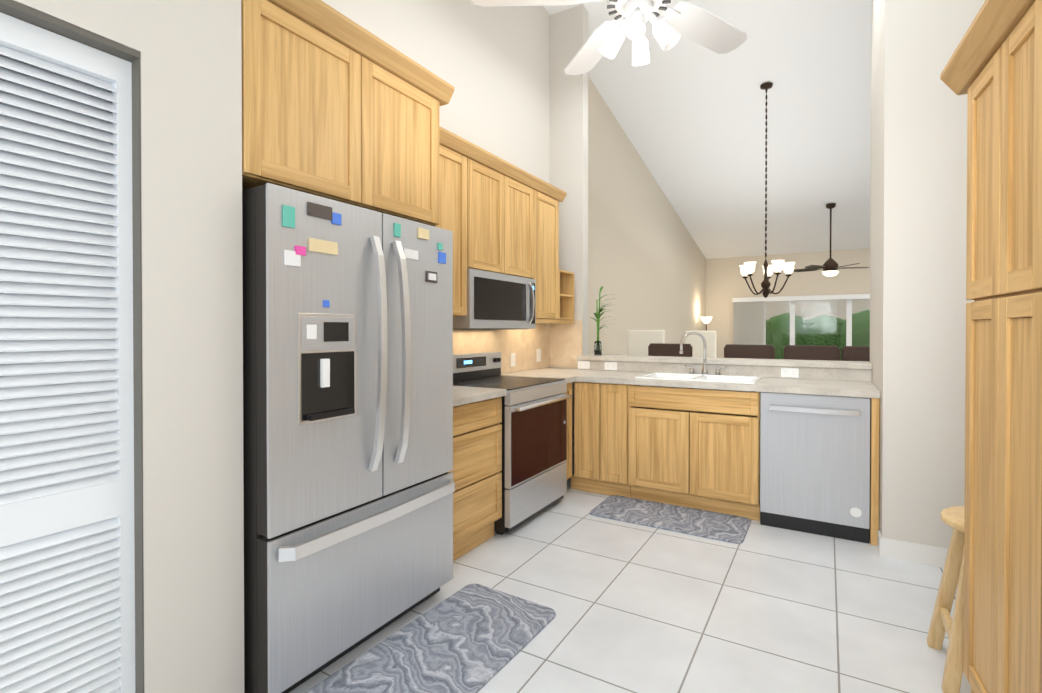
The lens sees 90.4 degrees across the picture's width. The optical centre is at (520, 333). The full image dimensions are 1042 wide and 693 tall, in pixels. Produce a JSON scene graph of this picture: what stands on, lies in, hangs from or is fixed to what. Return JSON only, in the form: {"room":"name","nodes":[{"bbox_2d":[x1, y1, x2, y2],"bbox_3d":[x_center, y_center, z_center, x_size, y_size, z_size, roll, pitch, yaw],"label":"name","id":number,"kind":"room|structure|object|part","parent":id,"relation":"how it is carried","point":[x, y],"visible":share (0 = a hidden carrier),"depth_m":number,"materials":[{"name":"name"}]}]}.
{"room":"kitchen","nodes":[
{"label":"kitchen","id":0,"kind":"room"},
{"bbox_2d":[13,0,243,692],"bbox_3d":[-2.338,-1.673,-0.090,0.690,5.903,4.480,0,1,31],"label":"wall","id":1,"kind":"structure","parent":0,"point":[190,51],"depth_m":1.54,"materials":[{"name":"white paint"}]},
{"bbox_2d":[0,0,143,692],"bbox_3d":[-1.343,0.248,1.049,0.116,2.042,0.962,0,1,31],"label":"closet door","id":2,"kind":"structure","parent":1,"relation":"in","point":[71,526],"depth_m":1.34,"materials":[{"name":"white wood"}]},
{"bbox_2d":[241,0,454,225],"bbox_3d":[-0.904,-0.866,2.277,0.733,0.680,1.038,0,1,31],"label":"upper cabinet","id":3,"kind":"object","parent":1,"relation":"attached to","point":[338,106],"visible":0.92,"depth_m":1.99,"materials":[{"name":"brown wood"}]},
{"bbox_2d":[322,0,705,367],"bbox_3d":[0.118,-1.714,4.859,0.120,5.903,15.500,0,1,31],"label":"wall","id":4,"kind":"structure","parent":0,"point":[491,64],"depth_m":4.97,"materials":[{"name":"white paint"}]},
{"bbox_2d":[436,145,466,315],"bbox_3d":[-0.662,-0.625,3.105,0.308,1.025,0.728,0,1,31],"label":"upper cabinet","id":5,"kind":"object","parent":4,"relation":"attached to","point":[453,191],"visible":0.25,"depth_m":3.25,"materials":[{"name":"brown wood"}]},
{"bbox_2d":[467,158,533,278],"bbox_3d":[-0.253,-0.787,3.796,0.308,0.712,0.880,0,1,31],"label":"upper cabinet","id":6,"kind":"object","parent":4,"relation":"attached to","point":[500,223],"visible":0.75,"depth_m":3.67,"materials":[{"name":"brown wood"}]},
{"bbox_2d":[453,268,535,328],"bbox_3d":[-0.222,-0.230,3.783,0.378,0.396,0.876,0,1,31],"label":"microwave","id":7,"kind":"object","parent":6,"relation":"attached to","point":[498,301],"visible":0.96,"depth_m":3.62,"materials":[{"name":"metal"}]},
{"bbox_2d":[439,126,566,201],"bbox_3d":[-0.279,-1.181,3.700,0.358,0.075,2.047,0,1,31],"label":"crown molding","id":8,"kind":"structure","parent":4,"relation":"attached to","point":[460,145],"depth_m":3.56,"materials":[{"name":"brown wood"}]},
{"bbox_2d":[510,353,514,366],"bbox_3d":[-0.067,0.222,4.415,0.008,0.116,0.072,0,1,31],"label":"light switch","id":9,"kind":"object","parent":4,"relation":"attached to","point":[512,359],"visible":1,"depth_m":4.40,"materials":[{"name":"white plastic"}]},
{"bbox_2d":[453,320,582,373],"bbox_3d":[-0.206,0.096,3.866,0.348,0.469,2.484,0,1,31],"label":"backsplash","id":10,"kind":"structure","parent":4,"relation":"attached to","point":[559,345],"depth_m":4.65,"materials":[{"name":"tile"}]},
{"bbox_2d":[537,349,540,361],"bbox_3d":[0.167,0.198,4.811,0.008,0.116,0.072,0,1,31],"label":"light switch","id":11,"kind":"object","parent":4,"relation":"attached to","point":[538,355],"visible":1,"depth_m":4.80,"materials":[{"name":"white plastic"}]},
{"bbox_2d":[534,190,558,319],"bbox_3d":[0.084,-0.635,4.367,0.308,1.025,0.441,0,1,31],"label":"upper cabinet","id":12,"kind":"object","parent":4,"relation":"attached to","point":[546,242],"visible":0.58,"depth_m":4.30,"materials":[{"name":"brown wood"}]},
{"bbox_2d":[536,319,573,323],"bbox_3d":[0.285,-0.106,4.439,0.020,0.034,0.756,0,1,31],"label":"valance","id":13,"kind":"object","parent":12,"relation":"attached to","point":[552,321],"visible":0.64,"depth_m":4.42,"materials":[{"name":"brown wood"}]},
{"bbox_2d":[557,269,573,319],"bbox_3d":[0.278,-0.343,4.697,0.308,0.435,0.315,0,1,31],"label":"shelf","id":14,"kind":"object","parent":4,"relation":"attached to","point":[566,295],"visible":0.31,"depth_m":4.76,"materials":[{"name":"brown wood"}]},
{"bbox_2d":[549,4,587,464],"bbox_3d":[0.458,-0.931,4.979,0.350,4.336,0.120,0,1,31],"label":"wall","id":15,"kind":"structure","parent":0,"point":[568,122],"depth_m":4.90,"materials":[{"name":"white paint"}]},
{"bbox_2d":[289,464,970,692],"bbox_3d":[3.333,1.283,3.053,7.520,0.060,15.620,0,1,31],"label":"floor","id":16,"kind":"structure","parent":0,"point":[636,608],"depth_m":2.37,"materials":[{"name":"tile"}]},
{"bbox_2d":[242,183,454,692],"bbox_3d":[-0.858,0.386,2.240,0.823,1.748,0.948,0,1,31],"label":"refrigerator","id":17,"kind":"object","parent":16,"relation":"on","point":[349,485],"visible":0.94,"depth_m":1.89,"materials":[{"name":"grey metal"}]},
{"bbox_2d":[305,584,555,692],"bbox_3d":[-0.387,1.255,1.918,0.542,0.014,1.313,0,1,31],"label":"area rug","id":18,"kind":"object","parent":16,"relation":"on","point":[472,638],"visible":0.98,"depth_m":2.05,"materials":[{"name":"fabric"}]},
{"bbox_2d":[449,386,506,560],"bbox_3d":[-0.537,0.796,3.024,0.638,0.915,0.694,0,1,31],"label":"base cabinet","id":19,"kind":"object","parent":16,"relation":"on","point":[477,467],"depth_m":2.96,"materials":[{"name":"brown wood"}]},
{"bbox_2d":[453,352,571,534],"bbox_3d":[-0.117,0.698,3.647,0.705,1.100,0.800,0,1,31],"label":"range","id":20,"kind":"object","parent":16,"relation":"on","point":[534,445],"visible":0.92,"depth_m":3.46,"materials":[{"name":"silver metal"}]},
{"bbox_2d":[565,383,571,478],"bbox_3d":[0.097,0.807,4.123,0.605,0.874,0.223,0,1,31],"label":"base cabinet","id":21,"kind":"object","parent":16,"relation":"on","point":[569,433],"visible":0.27,"depth_m":4.00,"materials":[{"name":"brown wood"}]},
{"bbox_2d":[571,382,630,497],"bbox_3d":[0.744,0.806,4.253,0.496,0.874,0.657,0,1,31],"label":"base cabinet","id":22,"kind":"object","parent":16,"relation":"on","point":[601,438],"visible":0.79,"depth_m":3.96,"materials":[{"name":"brown wood"}]},
{"bbox_2d":[628,330,664,355],"bbox_3d":[1.524,0.590,6.077,0.420,1.275,0.465,0,1,31],"label":"dining chair","id":23,"kind":"object","parent":16,"relation":"on","point":[639,341],"visible":0.08,"depth_m":5.89,"materials":[{"name":"beige fabric"}]},
{"bbox_2d":[648,343,692,356],"bbox_3d":[1.379,0.667,4.969,0.440,1.140,0.420,0,1,31],"label":"bar chair","id":24,"kind":"object","parent":16,"relation":"on","point":[660,349],"visible":0.12,"depth_m":5.11,"materials":[{"name":"brown leather"}]},
{"bbox_2d":[590,495,750,543],"bbox_3d":[1.004,1.242,3.523,0.990,0.014,0.470,0,1,31],"label":"area rug","id":25,"kind":"object","parent":16,"relation":"on","point":[707,524],"visible":1,"depth_m":3.47,"materials":[{"name":"fabric"}]},
{"bbox_2d":[628,385,760,520],"bbox_3d":[1.342,0.809,3.899,0.890,0.874,0.657,0,1,31],"label":"base cabinet","id":26,"kind":"object","parent":16,"relation":"on","point":[695,448],"visible":0.92,"depth_m":3.60,"materials":[{"name":"brown wood"}]},
{"bbox_2d":[501,368,879,397],"bbox_3d":[1.115,0.351,3.900,2.586,0.040,0.885,0,1,31],"label":"countertop","id":27,"kind":"structure","parent":26,"relation":"on","point":[864,389],"depth_m":3.61,"materials":[{"name":"stone"}]},
{"bbox_2d":[635,372,761,391],"bbox_3d":[1.322,0.420,3.857,0.816,0.202,0.476,0,1,31],"label":"sink","id":28,"kind":"object","parent":27,"relation":"in","point":[714,378],"visible":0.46,"depth_m":3.90,"materials":[{"name":"white ceramic"}]},
{"bbox_2d":[679,332,725,374],"bbox_3d":[1.433,0.156,4.086,0.338,0.346,0.109,0,1,31],"label":"faucet","id":29,"kind":"object","parent":27,"relation":"on","point":[705,370],"visible":1,"depth_m":4.10,"materials":[{"name":"silver metal"}]},
{"bbox_2d":[686,331,715,357],"bbox_3d":[2.326,0.591,6.590,0.360,1.265,0.465,0,1,31],"label":"dining chair","id":30,"kind":"object","parent":16,"relation":"on","point":[695,342],"visible":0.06,"depth_m":6.37,"materials":[{"name":"beige fabric"}]},
{"bbox_2d":[701,317,711,330],"bbox_3d":[3.810,0.420,10.652,0.280,1.540,0.280,0,1,31],"label":"torchiere floor lamp","id":31,"kind":"object","parent":16,"relation":"on","point":[706,320],"visible":0.46,"depth_m":10.58,"materials":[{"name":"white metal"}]},
{"bbox_2d":[724,344,774,358],"bbox_3d":[1.999,0.670,4.603,0.440,1.140,0.420,0,1,31],"label":"bar chair","id":32,"kind":"object","parent":16,"relation":"on","point":[749,351],"visible":0.19,"depth_m":4.73,"materials":[{"name":"brown leather"}]},
{"bbox_2d":[783,345,839,360],"bbox_3d":[2.430,0.672,4.349,0.440,1.140,0.420,0,1,31],"label":"bar chair","id":33,"kind":"object","parent":16,"relation":"on","point":[806,352],"visible":0.08,"depth_m":4.48,"materials":[{"name":"brown leather"}]},
{"bbox_2d":[760,392,879,545],"bbox_3d":[1.990,0.812,3.474,0.639,0.874,0.729,0,1,31],"label":"dishwasher","id":34,"kind":"object","parent":16,"relation":"on","point":[814,464],"depth_m":3.20,"materials":[{"name":"grey metal"}]},
{"bbox_3d":[2.263,0.814,3.348,0.040,0.874,0.669,0,1,31],"label":"dishwasher end panel","id":35,"kind":"part","parent":34,"relation":"part of","materials":[{"name":"brown wood"}]},
{"bbox_2d":[842,346,869,361],"bbox_3d":[2.808,0.674,4.125,0.440,1.140,0.420,0,1,31],"label":"bar chair","id":36,"kind":"object","parent":16,"relation":"on","point":[855,353],"visible":0.06,"depth_m":4.31,"materials":[{"name":"brown leather"}]},
{"bbox_2d":[927,506,964,692],"bbox_3d":[1.724,0.970,1.870,0.363,0.595,0.364,0,1,31],"label":"stool","id":37,"kind":"object","parent":16,"relation":"on","point":[942,622],"visible":0.44,"depth_m":1.94,"materials":[{"name":"brown wood"}]},
{"bbox_2d":[940,0,1041,692],"bbox_3d":[1.582,0.179,1.365,0.616,2.176,0.727,0,1,27],"label":"pantry cabinet","id":38,"kind":"object","parent":16,"relation":"on","point":[992,69],"visible":1,"depth_m":1.44,"materials":[{"name":"brown wood"}]},
{"bbox_2d":[544,0,871,258],"bbox_3d":[3.333,-3.160,3.016,7.520,3.180,15.620,0,1,31],"label":"ceiling","id":39,"kind":"structure","parent":0,"point":[688,114],"depth_m":6.37,"materials":[{"name":"white paint"}]},
{"bbox_2d":[472,0,746,74],"bbox_3d":[0.505,-2.334,2.104,1.324,2.343,1.334,0,1,31],"label":"kitchen ceiling fan","id":40,"kind":"object","parent":39,"relation":"hanging from","point":[697,24],"visible":1,"depth_m":2.24,"materials":[{"name":"white"}]},
{"bbox_2d":[739,82,794,297],"bbox_3d":[2.703,-1.560,5.704,0.569,2.333,0.548,0,1,31],"label":"dining chandelier","id":41,"kind":"object","parent":39,"relation":"hanging from","point":[748,268],"visible":1,"depth_m":5.67,"materials":[{"name":"brown metal"}]},
{"bbox_2d":[793,203,869,276],"bbox_3d":[4.991,-1.502,8.357,1.073,1.162,1.042,0,1,31],"label":"room ceiling fan","id":42,"kind":"object","parent":39,"relation":"hanging from","point":[830,267],"visible":1,"depth_m":8.27,"materials":[{"name":"brown metal"}]},
{"bbox_2d":[706,248,869,357],"bbox_3d":[7.277,-0.250,9.712,7.520,2.896,0.120,0,1,31],"label":"wall","id":43,"kind":"structure","parent":0,"point":[726,283],"depth_m":10.80,"materials":[{"name":"beige paint"}]},
{"bbox_2d":[741,294,869,360],"bbox_3d":[6.028,0.207,10.442,3.070,1.970,0.060,0,1,31],"label":"window","id":44,"kind":"structure","parent":43,"relation":"in","point":[840,324],"depth_m":10.46,"materials":[{"name":"white"}]},
{"bbox_2d":[732,294,869,344],"bbox_3d":[5.968,0.197,10.359,3.250,1.929,0.095,0,1,31],"label":"vertical blinds","id":45,"kind":"object","parent":44,"relation":"attached to","point":[749,320],"visible":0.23,"depth_m":10.95,"materials":[{"name":"white"}]},
{"bbox_2d":[870,0,984,548],"bbox_3d":[2.678,-0.914,3.143,0.860,4.332,1.060,0,1,31],"label":"wall","id":46,"kind":"structure","parent":0,"point":[918,233],"depth_m":2.83,"materials":[{"name":"white paint"}]},
{"bbox_2d":[878,530,947,567],"bbox_3d":[2.378,1.203,2.785,0.752,0.105,0.132,0,1,31],"label":"baseboard return","id":47,"kind":"object","parent":46,"relation":"attached to","point":[935,556],"visible":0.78,"depth_m":2.84,"materials":[{"name":"white"}]},
{"bbox_3d":[1.527,0.743,4.256,2.240,1.000,0.140,0,1,31],"label":"wall","id":48,"kind":"structure","parent":0,"visible":0},
{"bbox_2d":[577,354,871,369],"bbox_3d":[1.551,0.222,4.292,2.238,0.039,0.325,0,1,31],"label":"bar","id":49,"kind":"object","parent":48,"relation":"on","point":[774,362],"visible":0.96,"depth_m":4.08,"materials":[{"name":"stone"}]},
{"bbox_2d":[589,286,614,354],"bbox_3d":[0.780,-0.125,4.747,0.309,0.647,0.287,0,1,31],"label":"potted plant","id":50,"kind":"object","parent":49,"relation":"on","point":[597,345],"visible":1,"depth_m":4.77,"materials":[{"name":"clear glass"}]},
{"bbox_2d":[577,360,871,381],"bbox_3d":[1.484,0.286,4.183,2.235,0.084,0.021,0,1,31],"label":"backsplash","id":51,"kind":"structure","parent":48,"relation":"attached to","point":[815,373],"depth_m":4.03,"materials":[{"name":"stone"}]},
{"bbox_2d":[578,361,589,368],"bbox_3d":[0.569,0.282,4.706,0.116,0.070,0.008,0,1,31],"label":"electrical outlet","id":52,"kind":"object","parent":51,"relation":"attached to","point":[583,364],"visible":1,"depth_m":4.70,"materials":[{"name":"white plastic"}]},
{"bbox_2d":[605,362,616,369],"bbox_3d":[0.793,0.283,4.574,0.116,0.070,0.008,0,1,31],"label":"electrical outlet","id":53,"kind":"object","parent":51,"relation":"attached to","point":[610,365],"visible":1,"depth_m":4.57,"materials":[{"name":"white plastic"}]},
{"bbox_2d":[781,368,798,377],"bbox_3d":[2.002,0.289,3.859,0.116,0.070,0.008,0,1,31],"label":"electrical outlet","id":54,"kind":"object","parent":51,"relation":"attached to","point":[790,372],"visible":1,"depth_m":3.85,"materials":[{"name":"white plastic"}]}
]}

